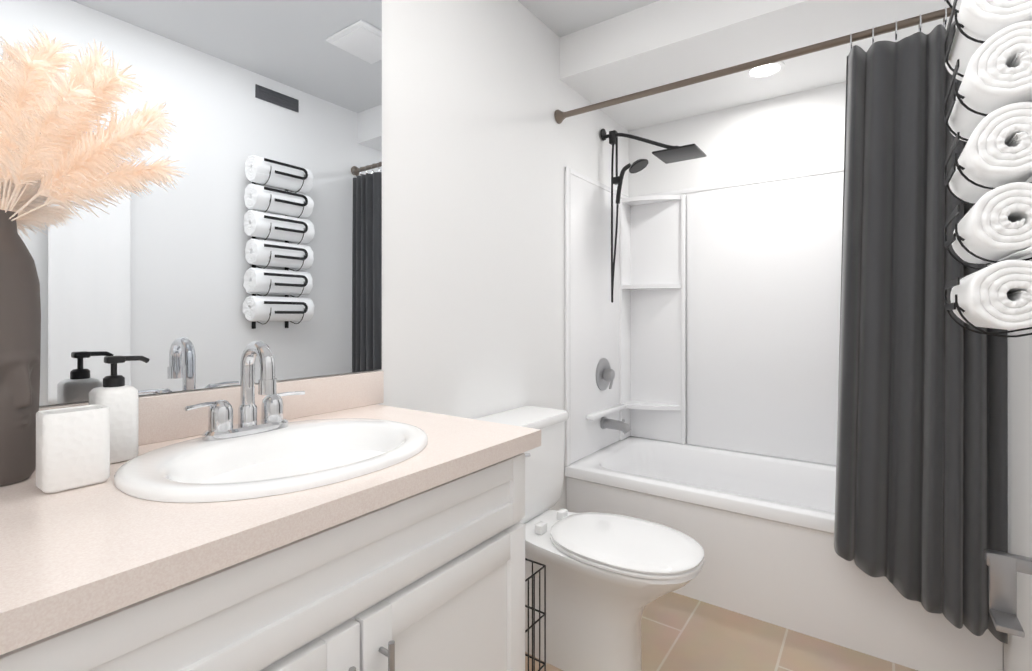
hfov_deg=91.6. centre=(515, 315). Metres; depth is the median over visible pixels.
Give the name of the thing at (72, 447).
toothbrush holder
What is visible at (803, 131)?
wall
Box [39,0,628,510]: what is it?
wall
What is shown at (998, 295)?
towel
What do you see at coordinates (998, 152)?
towel
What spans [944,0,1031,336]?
towel rack
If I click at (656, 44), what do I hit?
soffit
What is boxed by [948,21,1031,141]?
towel
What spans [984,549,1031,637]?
toilet paper holder
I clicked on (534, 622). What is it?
wire basket
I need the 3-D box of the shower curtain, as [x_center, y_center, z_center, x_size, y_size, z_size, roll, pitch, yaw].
[1.216,0.028,1.538,0.414,1.776,0.089,0,0,36]
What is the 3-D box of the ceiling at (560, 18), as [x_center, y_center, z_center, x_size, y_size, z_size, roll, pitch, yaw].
[0.129,-1.325,0.923,1.680,0.100,4.100,0,0,36]
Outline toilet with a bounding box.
[476,406,704,670]
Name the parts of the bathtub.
valve spout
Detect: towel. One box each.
[945,0,1031,80]
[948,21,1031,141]
[949,102,1031,202]
[950,260,1031,329]
[951,0,961,16]
[952,182,1031,265]
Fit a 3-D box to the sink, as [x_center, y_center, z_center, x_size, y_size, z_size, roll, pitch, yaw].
[-0.408,0.310,0.917,0.430,0.150,0.510,0,0,36]
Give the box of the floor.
[525,592,917,670]
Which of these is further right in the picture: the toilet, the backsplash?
the toilet
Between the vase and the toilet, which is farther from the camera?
the toilet
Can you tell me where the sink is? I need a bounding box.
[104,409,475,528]
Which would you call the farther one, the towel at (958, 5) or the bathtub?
the bathtub
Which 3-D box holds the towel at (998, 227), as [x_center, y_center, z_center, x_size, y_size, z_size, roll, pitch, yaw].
[1.001,-0.179,1.034,0.130,0.130,0.312,0,0,36]
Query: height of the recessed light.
0.007 m
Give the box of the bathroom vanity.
[0,441,540,670]
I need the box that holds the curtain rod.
[554,7,954,123]
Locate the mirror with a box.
[0,0,381,405]
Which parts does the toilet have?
tank, seat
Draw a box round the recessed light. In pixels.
[745,61,784,78]
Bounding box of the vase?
[0,25,188,486]
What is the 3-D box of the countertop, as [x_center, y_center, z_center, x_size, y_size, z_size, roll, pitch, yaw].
[-0.542,0.267,0.758,0.573,0.035,1.255,0,0,36]
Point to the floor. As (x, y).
(682, 632)
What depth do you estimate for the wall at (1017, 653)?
1.31 m
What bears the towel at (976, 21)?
on the towel rack
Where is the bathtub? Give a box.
[565,129,1002,670]
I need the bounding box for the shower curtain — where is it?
[834,21,1007,643]
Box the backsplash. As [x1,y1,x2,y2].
[39,371,383,440]
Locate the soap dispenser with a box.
[89,356,149,463]
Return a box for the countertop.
[0,405,540,636]
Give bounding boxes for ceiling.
[518,0,658,36]
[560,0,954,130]
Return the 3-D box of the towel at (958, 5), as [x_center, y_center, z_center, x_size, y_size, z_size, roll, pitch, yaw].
[1.001,-0.741,1.039,0.126,0.132,0.312,0,0,36]
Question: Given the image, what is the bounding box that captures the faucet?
[180,341,307,440]
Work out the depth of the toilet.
1.56 m
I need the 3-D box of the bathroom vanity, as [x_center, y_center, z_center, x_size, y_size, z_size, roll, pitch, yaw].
[-0.545,0.705,0.750,0.578,0.840,1.240,0,0,36]
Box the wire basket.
[525,558,545,670]
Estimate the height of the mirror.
1.190 m
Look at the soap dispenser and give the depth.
0.86 m
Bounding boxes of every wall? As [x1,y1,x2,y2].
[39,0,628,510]
[629,82,845,196]
[1003,176,1031,670]
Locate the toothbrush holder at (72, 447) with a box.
[36,404,109,492]
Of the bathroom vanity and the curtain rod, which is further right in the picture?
the curtain rod

